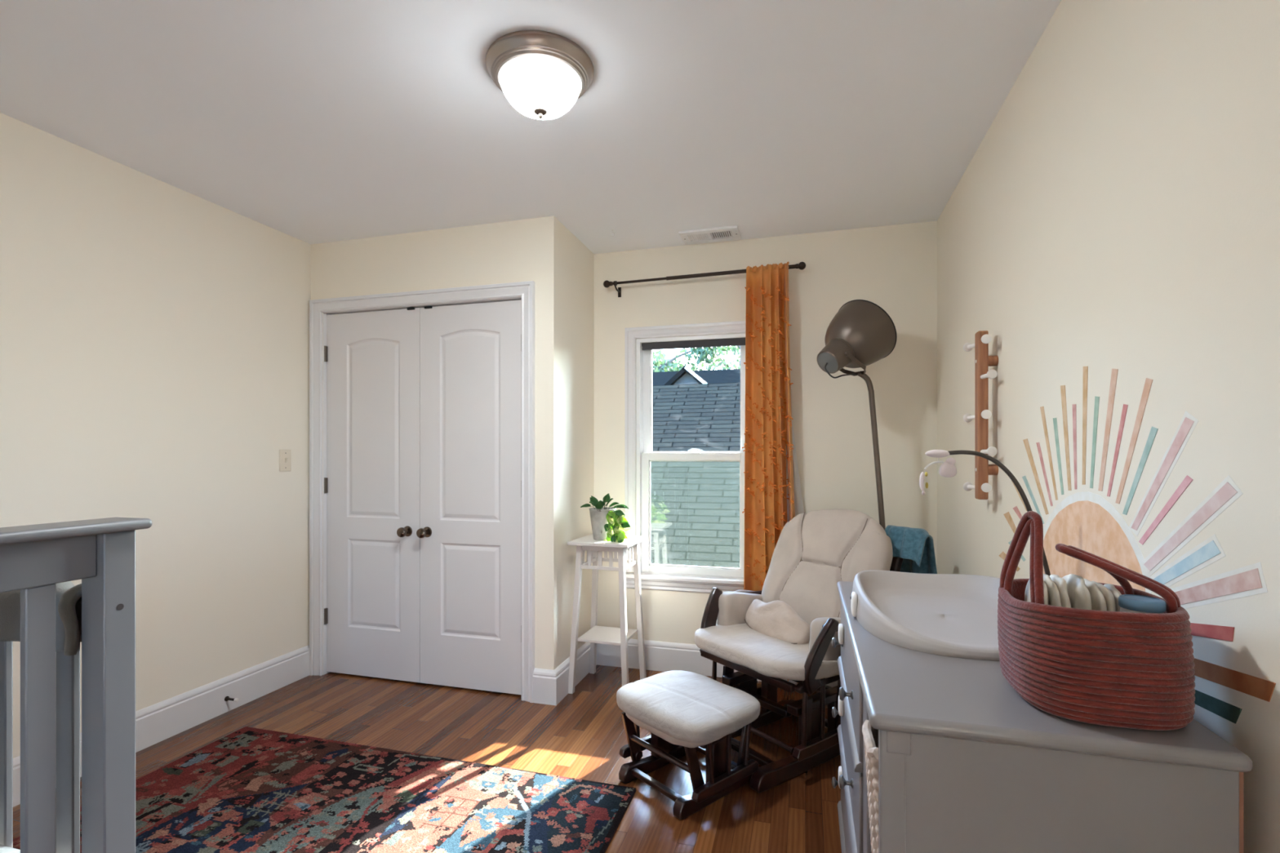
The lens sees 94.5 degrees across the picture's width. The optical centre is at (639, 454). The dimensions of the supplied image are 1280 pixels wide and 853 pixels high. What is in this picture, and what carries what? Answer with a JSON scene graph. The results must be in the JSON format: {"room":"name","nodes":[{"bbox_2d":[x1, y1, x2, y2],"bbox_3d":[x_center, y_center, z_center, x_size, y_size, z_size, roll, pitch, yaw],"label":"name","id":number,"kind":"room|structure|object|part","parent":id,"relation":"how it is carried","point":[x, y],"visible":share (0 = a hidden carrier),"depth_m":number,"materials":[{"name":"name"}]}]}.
{"room":"bedroom","nodes":[
{"label":"bedroom","id":0,"kind":"room"},
{"bbox_2d":[0,112,311,758],"bbox_3d":[-2.671,0.025,0.889,0.140,2.470,6.754,0,0,16],"label":"wall","id":1,"kind":"structure","parent":0,"point":[154,333],"depth_m":2.63,"materials":[{"name":"beige paint"}]},
{"bbox_2d":[55,667,56,699],"bbox_3d":[-2.213,0.870,2.254,0.008,0.120,0.076,0,0,16],"label":"wall outlet","id":2,"kind":"object","parent":1,"relation":"attached to","point":[55,668],"visible":0.03,"depth_m":2.24,"materials":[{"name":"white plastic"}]},
{"bbox_2d":[13,644,309,807],"bbox_3d":[-2.677,1.176,0.578,0.016,0.168,5.872,0,0,16],"label":"baseboard","id":3,"kind":"structure","parent":1,"relation":"attached to","point":[157,722],"depth_m":2.80,"materials":[{"name":"white wood"}]},
{"bbox_2d":[224,696,238,702],"bbox_3d":[-1.988,1.194,2.886,0.069,0.024,0.023,0,0,16],"label":"door stop","id":4,"kind":"object","parent":1,"relation":"attached to","point":[227,698],"visible":1,"depth_m":2.88,"materials":[{"name":"brown metal"}]},
{"bbox_2d":[279,449,291,471],"bbox_3d":[-1.933,0.032,3.236,0.019,0.120,0.074,0,0,16],"label":"light switch","id":5,"kind":"object","parent":1,"relation":"attached to","point":[285,455],"visible":1,"depth_m":3.23,"materials":[{"name":"beige plastic"}]},
{"bbox_2d":[13,665,841,852],"bbox_3d":[-0.968,1.320,0.413,3.698,0.120,6.774,0,0,16],"label":"floor","id":6,"kind":"structure","parent":0,"point":[582,736],"depth_m":2.58,"materials":[{"name":"brown wood"}]},
{"bbox_2d":[0,517,151,852],"bbox_3d":[-1.788,0.695,1.023,1.445,1.131,0.779,0,0,16],"label":"crib","id":7,"kind":"object","parent":6,"relation":"on","point":[100,553],"visible":0.88,"depth_m":1.14,"materials":[{"name":"grey paint"}]},
{"bbox_2d":[0,581,81,655],"bbox_3d":[-1.249,0.321,1.228,0.349,0.138,0.107,0,0,16],"label":"fleece blanket","id":8,"kind":"object","parent":7,"relation":"on","point":[67,595],"visible":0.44,"depth_m":1.17,"materials":[{"name":"grey fabric"}]},
{"bbox_3d":[-1.694,0.323,1.353,1.274,0.065,0.030,0,0,16],"label":"rail","id":9,"kind":"part","parent":7,"relation":"part of","materials":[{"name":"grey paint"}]},
{"bbox_3d":[-1.050,0.705,1.171,0.063,1.110,0.057,0,0,16],"label":"post","id":10,"kind":"part","parent":7,"relation":"part of","materials":[{"name":"grey paint"}]},
{"bbox_3d":[-1.781,0.865,1.022,1.150,0.120,0.620,0,0,16],"label":"mattress","id":11,"kind":"object","parent":7,"relation":"in","visible":0},
{"bbox_2d":[0,844,20,852],"bbox_3d":[-1.749,0.783,1.024,1.128,0.049,0.598,0,0,16],"label":"quilt","id":12,"kind":"object","parent":11,"relation":"on","point":[3,849],"visible":0.83,"depth_m":1.17,"materials":[{"name":"white fabric"}]},
{"bbox_2d":[13,726,635,852],"bbox_3d":[-1.069,1.254,1.908,1.865,0.012,1.160,0,0,16],"label":"rug","id":13,"kind":"object","parent":6,"relation":"on","point":[249,789],"visible":0.94,"depth_m":2.11,"materials":[{"name":"fabric"}]},
{"bbox_2d":[567,533,646,693],"bbox_3d":[-0.173,0.860,3.228,0.336,0.800,0.330,0,0,18],"label":"plant stand","id":14,"kind":"object","parent":6,"relation":"on","point":[620,636],"visible":0.94,"depth_m":3.14,"materials":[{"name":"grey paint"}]},
{"bbox_3d":[-0.341,0.869,3.142,0.090,0.782,0.039,0,0,-25],"label":"leg","id":15,"kind":"part","parent":14,"relation":"part of","materials":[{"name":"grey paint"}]},
{"bbox_3d":[-0.289,0.597,3.264,0.013,0.017,0.215,0,0,18],"label":"rail","id":16,"kind":"part","parent":14,"relation":"part of","materials":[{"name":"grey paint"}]},
{"bbox_3d":[-0.261,0.869,3.395,0.039,0.782,0.090,0,0,-30],"label":"leg","id":17,"kind":"part","parent":14,"relation":"part of","materials":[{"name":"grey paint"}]},
{"bbox_3d":[-0.208,0.493,3.117,0.206,0.030,0.013,0,0,18],"label":"rail","id":18,"kind":"part","parent":14,"relation":"part of","materials":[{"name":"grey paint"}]},
{"bbox_3d":[-0.209,0.597,3.112,0.216,0.017,0.013,0,0,18],"label":"rail","id":19,"kind":"part","parent":14,"relation":"part of","materials":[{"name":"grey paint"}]},
{"bbox_2d":[580,493,631,542],"bbox_3d":[-0.167,0.352,3.194,0.306,0.285,0.174,0,0,16],"label":"potted plant","id":20,"kind":"object","parent":14,"relation":"on","point":[608,524],"visible":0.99,"depth_m":3.15,"materials":[{"name":"green plant"}]},
{"bbox_3d":[-0.203,0.376,3.219,0.147,0.168,0.147,0,0,16],"label":"pot","id":21,"kind":"part","parent":20,"relation":"part of","materials":[{"name":"white ceramic"}]},
{"bbox_2d":[577,626,637,645],"bbox_3d":[-0.173,0.985,3.228,0.256,0.014,0.256,0,0,18],"label":"shelf","id":22,"kind":"object","parent":14,"relation":"attached to","point":[597,634],"depth_m":3.20,"materials":[{"name":"white paint"}]},
{"bbox_3d":[-0.136,0.597,3.343,0.216,0.017,0.013,0,0,18],"label":"rail","id":23,"kind":"part","parent":14,"relation":"part of","materials":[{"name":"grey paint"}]},
{"bbox_3d":[-0.085,0.869,3.060,0.039,0.782,0.090,0,0,-30],"label":"leg","id":24,"kind":"part","parent":14,"relation":"part of","materials":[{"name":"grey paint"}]},
{"bbox_3d":[-0.057,0.597,3.191,0.013,0.017,0.215,0,0,18],"label":"rail","id":25,"kind":"part","parent":14,"relation":"part of","materials":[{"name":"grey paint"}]},
{"bbox_3d":[-0.005,0.869,3.314,0.090,0.782,0.039,0,0,-25],"label":"leg","id":26,"kind":"part","parent":14,"relation":"part of","materials":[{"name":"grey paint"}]},
{"bbox_2d":[616,670,759,819],"bbox_3d":[0.191,1.075,2.257,0.447,0.371,0.489,0,0,-41],"label":"ottoman","id":27,"kind":"object","parent":6,"relation":"on","point":[684,713],"visible":1,"depth_m":2.16,"materials":[{"name":"beige fabric"}]},
{"bbox_3d":[-0.033,1.108,2.337,0.102,0.221,0.030,0,0,-41],"label":"swing arm","id":28,"kind":"part","parent":27,"relation":"part of","materials":[{"name":"brown wood"}]},
{"bbox_3d":[0.053,1.178,2.443,0.342,0.040,0.026,0,0,-41],"label":"rail","id":29,"kind":"part","parent":27,"relation":"part of","materials":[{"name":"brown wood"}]},
{"bbox_3d":[0.079,1.112,2.202,0.022,0.022,0.340,0,0,-41],"label":"cross rod","id":30,"kind":"part","parent":27,"relation":"part of","materials":[{"name":"brown wood"}]},
{"bbox_3d":[0.091,1.130,2.412,0.095,0.170,0.040,0,0,-41],"label":"post","id":31,"kind":"part","parent":27,"relation":"part of","materials":[{"name":"brown wood"}]},
{"bbox_2d":[616,670,759,743],"bbox_3d":[0.177,0.935,2.241,0.405,0.091,0.484,0,0,-41],"label":"seat cushion","id":32,"kind":"object","parent":27,"relation":"on","point":[677,706],"depth_m":2.14,"materials":[{"name":"fabric"}]},
{"bbox_3d":[0.197,1.108,2.073,0.102,0.221,0.030,0,0,-41],"label":"swing arm","id":33,"kind":"part","parent":27,"relation":"part of","materials":[{"name":"brown wood"}]},
{"bbox_3d":[0.288,1.130,2.186,0.095,0.170,0.040,0,0,-41],"label":"post","id":34,"kind":"part","parent":27,"relation":"part of","materials":[{"name":"brown wood"}]},
{"bbox_3d":[0.290,1.034,2.187,0.210,0.025,0.048,0,0,-41],"label":"rail","id":35,"kind":"part","parent":27,"relation":"part of","materials":[{"name":"brown wood"}]},
{"bbox_3d":[0.314,1.178,2.143,0.342,0.040,0.026,0,0,-41],"label":"rail","id":36,"kind":"part","parent":27,"relation":"part of","materials":[{"name":"brown wood"}]},
{"bbox_3d":[0.286,1.112,2.382,0.022,0.022,0.340,0,0,-41],"label":"cross rod","id":37,"kind":"part","parent":27,"relation":"part of","materials":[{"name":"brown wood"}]},
{"bbox_3d":[0.397,1.108,2.247,0.086,0.218,0.030,0,0,-41],"label":"swing arm","id":38,"kind":"part","parent":27,"relation":"part of","materials":[{"name":"brown wood"}]},
{"bbox_2d":[694,509,903,793],"bbox_3d":[0.677,0.757,2.622,0.892,1.006,0.738,0,0,-36],"label":"glider chair","id":39,"kind":"object","parent":6,"relation":"on","point":[816,550],"visible":0.64,"depth_m":2.56,"materials":[{"name":"beige fabric"}]},
{"bbox_3d":[0.330,0.761,2.722,0.138,0.287,0.050,0,0,-36],"label":"arm panel","id":40,"kind":"part","parent":39,"relation":"part of","materials":[{"name":"brown wood"}]},
{"bbox_3d":[0.390,1.060,2.690,0.061,0.204,0.014,0,0,-36],"label":"swing arm","id":41,"kind":"part","parent":39,"relation":"part of","materials":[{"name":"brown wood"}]},
{"bbox_3d":[0.539,1.010,2.748,0.390,0.035,0.052,0,0,-36],"label":"rail","id":42,"kind":"part","parent":39,"relation":"part of","materials":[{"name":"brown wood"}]},
{"bbox_3d":[0.480,1.115,2.706,0.115,0.180,0.044,0,0,-36],"label":"post","id":43,"kind":"part","parent":39,"relation":"part of","materials":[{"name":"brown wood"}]},
{"bbox_3d":[0.428,0.883,2.440,0.024,0.030,0.510,0,0,-36],"label":"seat rail","id":44,"kind":"part","parent":39,"relation":"part of","materials":[{"name":"brown wood"}]},
{"bbox_3d":[0.540,0.685,2.892,0.461,0.059,0.026,0,0,-36],"label":"arm rail","id":45,"kind":"part","parent":39,"relation":"part of","materials":[{"name":"brown wood"}]},
{"bbox_2d":[694,622,839,680],"bbox_3d":[0.589,0.824,2.566,0.550,0.100,0.668,0,0,-36],"label":"seat cushion","id":46,"kind":"object","parent":39,"relation":"on","point":[736,646],"depth_m":2.37,"materials":[{"name":"fabric"}]},
{"bbox_3d":[0.483,1.140,2.791,0.477,0.044,0.030,0,0,-36],"label":"rail","id":47,"kind":"part","parent":39,"relation":"part of","materials":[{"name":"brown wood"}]},
{"bbox_3d":[0.612,1.115,2.801,0.070,0.180,0.040,0,0,-36],"label":"post","id":48,"kind":"part","parent":39,"relation":"part of","materials":[{"name":"brown wood"}]},
{"bbox_3d":[0.458,1.140,2.461,0.020,0.020,0.450,0,0,-36],"label":"cross rod","id":49,"kind":"part","parent":39,"relation":"part of","materials":[{"name":"brown wood"}]},
{"bbox_2d":[744,599,810,644],"bbox_3d":[0.600,0.736,2.607,0.156,0.186,0.365,0,0,-36],"label":"lumbar cushion","id":50,"kind":"object","parent":39,"relation":"on","point":[778,620],"visible":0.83,"depth_m":2.54,"materials":[{"name":"fabric"}]},
{"bbox_3d":[0.654,1.060,2.326,0.061,0.204,0.014,0,0,-36],"label":"swing arm","id":51,"kind":"part","parent":39,"relation":"part of","materials":[{"name":"brown wood"}]},
{"bbox_3d":[0.698,1.115,2.407,0.115,0.180,0.044,0,0,-36],"label":"post","id":52,"kind":"part","parent":39,"relation":"part of","materials":[{"name":"brown wood"}]},
{"bbox_3d":[0.756,1.010,2.449,0.390,0.035,0.052,0,0,-36],"label":"rail","id":53,"kind":"part","parent":39,"relation":"part of","materials":[{"name":"brown wood"}]},
{"bbox_3d":[0.779,1.140,2.383,0.477,0.044,0.030,0,0,-36],"label":"rail","id":54,"kind":"part","parent":39,"relation":"part of","materials":[{"name":"brown wood"}]},
{"bbox_3d":[0.792,0.884,2.373,0.499,0.032,0.028,0,0,-36],"label":"seat rail","id":55,"kind":"part","parent":39,"relation":"part of","materials":[{"name":"brown wood"}]},
{"bbox_3d":[0.683,0.761,2.236,0.138,0.287,0.077,0,0,-36],"label":"arm panel","id":56,"kind":"part","parent":39,"relation":"part of","materials":[{"name":"brown wood"}]},
{"bbox_2d":[761,509,893,626],"bbox_3d":[0.841,0.548,2.727,0.341,0.587,0.600,0,0,-36],"label":"cushion","id":57,"kind":"object","parent":39,"relation":"on","point":[816,550],"depth_m":2.68,"materials":[{"name":"beige fabric"}]},
{"bbox_3d":[0.829,1.115,2.502,0.070,0.180,0.040,0,0,-36],"label":"post","id":58,"kind":"part","parent":39,"relation":"part of","materials":[{"name":"brown wood"}]},
{"bbox_3d":[1.070,0.637,2.575,0.304,0.537,0.034,0,0,-36],"label":"post","id":59,"kind":"part","parent":39,"relation":"part of","materials":[{"name":"brown wood"}]},
{"bbox_2d":[884,524,937,573],"bbox_3d":[1.204,0.563,2.633,0.169,0.480,0.228,0,0,-36],"label":"knit blanket","id":60,"kind":"object","parent":39,"relation":"hanging from","point":[915,546],"visible":0.48,"depth_m":2.60,"materials":[{"name":"teal fabric"}]},
{"bbox_2d":[817,299,897,529],"bbox_3d":[1.099,0.262,2.823,0.495,1.997,0.359,0,0,16],"label":"floor lamp","id":61,"kind":"object","parent":6,"relation":"on","point":[861,334],"visible":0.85,"depth_m":2.74,"materials":[{"name":"grey metal"}]},
{"bbox_3d":[0.872,-0.428,2.750,0.062,0.089,0.106,0,0,-27],"label":"plate","id":62,"kind":"part","parent":61,"relation":"part of","materials":[{"name":"grey metal"}]},
{"bbox_3d":[0.966,-0.389,2.783,0.236,0.075,0.057,0,0,-33],"label":"cord","id":63,"kind":"part","parent":61,"relation":"part of","materials":[{"name":"black rubber"}]},
{"bbox_3d":[1.056,-0.574,2.853,0.317,0.317,0.317,0,0,16],"label":"lamp shade","id":64,"kind":"part","parent":61,"relation":"part of","materials":[{"name":"grey metal"}]},
{"bbox_2d":[831,581,1253,852],"bbox_3d":[0.762,0.845,1.435,0.537,0.830,1.087,0,0,16],"label":"dresser","id":65,"kind":"object","parent":6,"relation":"on","point":[966,764],"visible":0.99,"depth_m":0.94,"materials":[{"name":"grey paint"}]},
{"bbox_3d":[0.615,1.025,1.848,0.033,0.032,0.032,0,0,16],"label":"knob","id":66,"kind":"part","parent":65,"relation":"part of","materials":[{"name":"grey metal"}]},
{"bbox_3d":[0.615,0.805,1.848,0.033,0.032,0.032,0,0,16],"label":"knob","id":67,"kind":"part","parent":65,"relation":"part of","materials":[{"name":"grey metal"}]},
{"bbox_3d":[0.615,0.588,1.848,0.033,0.032,0.032,0,0,16],"label":"knob","id":68,"kind":"part","parent":65,"relation":"part of","materials":[{"name":"grey metal"}]},
{"bbox_3d":[0.505,0.805,1.453,0.033,0.032,0.032,0,0,16],"label":"knob","id":69,"kind":"part","parent":65,"relation":"part of","materials":[{"name":"grey metal"}]},
{"bbox_3d":[0.505,0.588,1.453,0.033,0.032,0.032,0,0,16],"label":"knob","id":70,"kind":"part","parent":65,"relation":"part of","materials":[{"name":"grey metal"}]},
{"bbox_3d":[0.581,1.040,1.613,0.026,0.240,0.704,0,0,16],"label":"drawer","id":71,"kind":"part","parent":65,"relation":"part of","materials":[{"name":"grey paint"}]},
{"bbox_3d":[0.581,0.801,1.613,0.026,0.214,0.704,0,0,16],"label":"drawer","id":72,"kind":"part","parent":65,"relation":"part of","materials":[{"name":"grey paint"}]},
{"bbox_3d":[0.581,0.575,1.613,0.026,0.214,0.704,0,0,16],"label":"drawer","id":73,"kind":"part","parent":65,"relation":"part of","materials":[{"name":"grey paint"}]},
{"bbox_2d":[862,720,878,852],"bbox_3d":[0.638,0.666,1.040,0.462,0.302,0.186,0,0,16],"label":"woven basket","id":74,"kind":"object","parent":65,"relation":"on","point":[870,735],"visible":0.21,"depth_m":1.06,"materials":[{"name":"white wicker"}]},
{"bbox_2d":[850,569,999,661],"bbox_3d":[0.799,0.390,1.565,0.482,0.080,0.686,0,0,16],"label":"changing pad","id":75,"kind":"object","parent":65,"relation":"on","point":[944,615],"visible":0.78,"depth_m":1.55,"materials":[{"name":"grey plastic"}]},
{"bbox_2d":[919,449,1050,576],"bbox_3d":[0.890,0.208,1.514,0.328,0.443,0.040,0,0,15],"label":"mobile","id":76,"kind":"object","parent":65,"relation":"on","point":[948,468],"visible":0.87,"depth_m":1.53,"materials":[{"name":"black"}]},
{"bbox_3d":[0.744,0.067,1.537,0.008,0.043,0.011,0,0,16],"label":"yellow trim","id":77,"kind":"part","parent":76,"relation":"part of","materials":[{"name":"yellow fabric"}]},
{"bbox_3d":[0.644,0.858,0.933,0.478,0.804,0.018,0,0,16],"label":"panel","id":78,"kind":"part","parent":65,"relation":"part of","materials":[{"name":"grey paint"}]},
{"bbox_2d":[997,511,1195,730],"bbox_3d":[0.786,0.265,1.043,0.252,0.328,0.272,0,0,16],"label":"rope basket","id":79,"kind":"object","parent":65,"relation":"on","point":[1131,670],"visible":0.9,"depth_m":0.94,"materials":[{"name":"red fabric"}]},
{"bbox_3d":[0.698,0.195,1.066,0.038,0.187,0.149,0,0,9],"label":"handle","id":80,"kind":"part","parent":79,"relation":"part of","materials":[{"name":"red fabric"}]},
{"bbox_2d":[1024,579,1048,604],"bbox_3d":[0.708,0.316,1.062,0.027,0.201,0.138,0,0,24],"label":"diaper","id":81,"kind":"object","parent":79,"relation":"in","point":[1027,595],"visible":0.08,"depth_m":1.08,"materials":[{"name":"white fabric"}]},
{"bbox_2d":[1043,573,1062,606],"bbox_3d":[0.732,0.316,1.058,0.024,0.200,0.135,0,0,23],"label":"diaper","id":82,"kind":"object","parent":79,"relation":"in","point":[1054,597],"visible":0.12,"depth_m":1.02,"materials":[{"name":"white fabric"}]},
{"bbox_2d":[1049,574,1071,608],"bbox_3d":[0.749,0.316,1.056,0.026,0.200,0.132,0,0,24],"label":"diaper","id":83,"kind":"object","parent":79,"relation":"in","point":[1060,583],"visible":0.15,"depth_m":1.02,"materials":[{"name":"white fabric"}]},
{"bbox_2d":[1062,573,1091,609],"bbox_3d":[0.769,0.315,1.054,0.024,0.204,0.129,0,0,16],"label":"diaper","id":84,"kind":"object","parent":79,"relation":"in","point":[1079,596],"visible":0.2,"depth_m":1.02,"materials":[{"name":"white fabric"}]},
{"bbox_2d":[1084,578,1106,611],"bbox_3d":[0.794,0.320,1.050,0.027,0.193,0.126,0,0,20],"label":"diaper","id":85,"kind":"object","parent":79,"relation":"in","point":[1098,601],"visible":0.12,"depth_m":1.01,"materials":[{"name":"white fabric"}]},
{"bbox_2d":[1092,581,1115,611],"bbox_3d":[0.816,0.322,1.047,0.026,0.190,0.123,0,0,19],"label":"diaper","id":86,"kind":"object","parent":79,"relation":"in","point":[1108,597],"visible":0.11,"depth_m":1.01,"materials":[{"name":"white fabric"}]},
{"bbox_2d":[1103,583,1121,611],"bbox_3d":[0.833,0.323,1.046,0.025,0.187,0.120,0,0,23],"label":"diaper","id":87,"kind":"object","parent":79,"relation":"in","point":[1116,593],"visible":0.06,"depth_m":1.02,"materials":[{"name":"white fabric"}]},
{"bbox_3d":[0.824,0.228,1.038,0.148,0.129,0.154,0,0,16],"label":"handle","id":88,"kind":"part","parent":79,"relation":"part of","materials":[{"name":"red fabric"}]},
{"bbox_2d":[1118,594,1165,613],"bbox_3d":[0.827,0.328,0.976,0.060,0.182,0.060,0,0,16],"label":"bottle","id":89,"kind":"object","parent":79,"relation":"in","point":[1126,602],"visible":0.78,"depth_m":0.96,"materials":[{"name":"blue plastic"}]},
{"bbox_2d":[311,215,594,675],"bbox_3d":[-1.086,0.025,3.489,1.514,2.470,0.592,0,0,16],"label":"wall","id":90,"kind":"structure","parent":0,"point":[542,251],"depth_m":3.15,"materials":[{"name":"beige paint"}]},
{"bbox_2d":[324,307,420,682],"bbox_3d":[-1.514,0.221,3.308,0.632,2.054,0.103,0,0,16],"label":"door","id":91,"kind":"structure","parent":90,"relation":"in","point":[372,481],"depth_m":3.32,"materials":[{"name":"white paint"}]},
{"bbox_3d":[-1.287,0.422,3.227,0.058,0.058,0.069,0,0,16],"label":"knob","id":92,"kind":"part","parent":91,"relation":"part of","materials":[{"name":"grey metal"}]},
{"bbox_2d":[309,280,534,702],"bbox_3d":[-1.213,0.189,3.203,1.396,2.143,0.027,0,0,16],"label":"trim","id":93,"kind":"structure","parent":90,"relation":"attached to","point":[525,290],"depth_m":3.20,"materials":[{"name":"white wood"}]},
{"bbox_2d":[416,299,521,694],"bbox_3d":[-0.902,0.221,3.137,0.634,2.054,0.103,0,0,16],"label":"door","id":94,"kind":"structure","parent":90,"relation":"in","point":[469,533],"depth_m":3.15,"materials":[{"name":"white paint"}]},
{"bbox_3d":[-1.168,0.422,3.193,0.058,0.058,0.069,0,0,16],"label":"knob","id":95,"kind":"part","parent":94,"relation":"part of","materials":[{"name":"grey metal"}]},
{"bbox_2d":[533,642,596,705],"bbox_3d":[-0.401,1.176,3.285,0.133,0.168,0.616,0,0,16],"label":"baseboard","id":96,"kind":"structure","parent":90,"relation":"attached to","point":[550,687],"depth_m":3.01,"materials":[{"name":"white"}]},
{"bbox_2d":[0,0,1061,253],"bbox_3d":[-0.968,-1.270,0.413,3.698,0.120,6.774,0,0,16],"label":"ceiling","id":97,"kind":"structure","parent":0,"point":[311,122],"depth_m":2.04,"materials":[{"name":"white paint"}]},
{"bbox_2d":[485,30,593,119],"bbox_3d":[-0.311,-1.131,1.852,0.333,0.159,0.333,0,0,16],"label":"ceiling light","id":98,"kind":"object","parent":97,"relation":"attached to","point":[542,74],"visible":1,"depth_m":1.76,"materials":[{"name":"white glass"}]},
{"bbox_2d":[679,225,741,244],"bbox_3d":[0.387,-1.203,3.253,0.316,0.014,0.180,0,0,16],"label":"ceiling vent","id":99,"kind":"object","parent":97,"relation":"in","point":[728,233],"visible":1,"depth_m":3.24,"materials":[{"name":"white metal"}]},
{"bbox_2d":[594,220,937,644],"bbox_3d":[-0.079,0.025,3.593,3.398,2.470,0.150,0,0,16],"label":"wall","id":100,"kind":"structure","parent":0,"point":[893,268],"depth_m":3.23,"materials":[{"name":"beige paint"}]},
{"bbox_2d":[624,320,745,572],"bbox_3d":[0.300,-0.028,3.395,0.805,1.441,0.027,0,0,16],"label":"trim","id":101,"kind":"structure","parent":100,"relation":"attached to","point":[631,334],"depth_m":3.49,"materials":[{"name":"white wood"}]},
{"bbox_2d":[625,333,745,593],"bbox_3d":[0.316,0.053,3.455,0.810,1.477,0.202,0,0,16],"label":"window","id":102,"kind":"structure","parent":100,"relation":"in","point":[679,578],"depth_m":3.46,"materials":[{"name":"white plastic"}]},
{"bbox_3d":[0.300,0.714,3.398,0.810,0.023,0.083,0,0,16],"label":"sill","id":103,"kind":"part","parent":102,"relation":"part of","materials":[{"name":"white"}]},
{"bbox_2d":[640,337,745,350],"bbox_3d":[0.312,-0.649,3.437,0.628,0.062,0.041,0,0,16],"label":"roller blind","id":104,"kind":"object","parent":102,"relation":"attached to","point":[732,341],"visible":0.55,"depth_m":3.42,"materials":[{"name":"grey fabric"}]},
{"bbox_3d":[0.316,0.344,3.452,0.627,0.708,0.030,0,0,16],"label":"sash","id":105,"kind":"part","parent":102,"relation":"part of","materials":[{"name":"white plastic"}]},
{"bbox_3d":[0.326,-0.321,3.488,0.627,0.698,0.030,0,0,16],"label":"sash","id":106,"kind":"part","parent":102,"relation":"part of","materials":[{"name":"white plastic"}]},
{"bbox_2d":[603,262,805,297],"bbox_3d":[0.344,-0.984,3.342,1.142,0.093,0.105,0,0,16],"label":"curtain rod","id":107,"kind":"object","parent":100,"relation":"attached to","point":[802,265],"visible":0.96,"depth_m":3.33,"materials":[{"name":"brown metal"}]},
{"bbox_2d":[596,639,837,687],"bbox_3d":[0.628,1.176,3.309,1.884,0.168,0.016,0,0,16],"label":"baseboard","id":108,"kind":"structure","parent":100,"relation":"attached to","point":[663,656],"depth_m":3.44,"materials":[{"name":"white"}]},
{"bbox_2d":[937,0,1279,852],"bbox_3d":[0.736,0.025,-0.063,0.140,2.470,6.754,0,0,16],"label":"wall","id":109,"kind":"structure","parent":0,"point":[1119,207],"depth_m":1.22,"materials":[{"name":"beige paint"}]},
{"bbox_2d":[963,330,998,499],"bbox_3d":[1.233,-0.140,2.114,0.080,0.600,0.172,0,0,5],"label":"peg rack","id":110,"kind":"object","parent":109,"relation":"attached to","point":[983,361],"visible":0.97,"depth_m":2.10,"materials":[{"name":"brown wood"}]},
{"bbox_2d":[999,366,1275,724],"bbox_3d":[1.091,0.115,1.470,0.001,0.661,1.273,0,0,16],"label":"mural","id":111,"kind":"object","parent":109,"relation":"attached to","point":[1086,522],"visible":0.84,"depth_m":1.19,"materials":[{"name":"multicoloured paint"}]},
{"label":"outside","id":112,"kind":"structure","parent":0,"visible":0},
{"bbox_3d":[8.557,4.810,30.627,28.000,0.100,56.400,0,0,16],"label":"ground","id":113,"kind":"structure","parent":112,"visible":0},
{"bbox_2d":[652,346,736,372],"bbox_3d":[0.363,0.314,18.131,6.213,8.907,6.275,0,0,-37],"label":"tree","id":114,"kind":"object","parent":113,"relation":"on","point":[664,364],"visible":0.09,"depth_m":18.00,"materials":[{"name":"green plant"}]},
{"bbox_2d":[650,382,740,568],"bbox_3d":[0.921,1.795,9.243,12.004,5.930,7.500,0,0,16],"label":"house","id":115,"kind":"structure","parent":113,"relation":"on","point":[695,505],"depth_m":7.08,"materials":[{"name":"grey"}]},
{"bbox_2d":[652,365,740,385],"bbox_3d":[1.327,1.360,14.041,14.000,6.800,6.240,0,0,16],"label":"house","id":116,"kind":"structure","parent":113,"relation":"on","point":[685,375],"depth_m":13.75,"materials":[{"name":"blue"}]},
{"bbox_2d":[693,345,740,370],"bbox_3d":[3.723,0.094,17.597,5.604,9.346,6.080,0,0,-16],"label":"tree","id":117,"kind":"object","parent":113,"relation":"on","point":[738,348],"visible":0.03,"depth_m":17.72,"materials":[{"name":"green plant"}]},
{"bbox_2d":[702,346,740,369],"bbox_3d":[4.307,-0.362,23.709,6.196,10.257,7.413,0,0,-7],"label":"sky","id":118,"kind":"structure","parent":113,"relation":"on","point":[726,347],"depth_m":23.79,"materials":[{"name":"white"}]}
]}

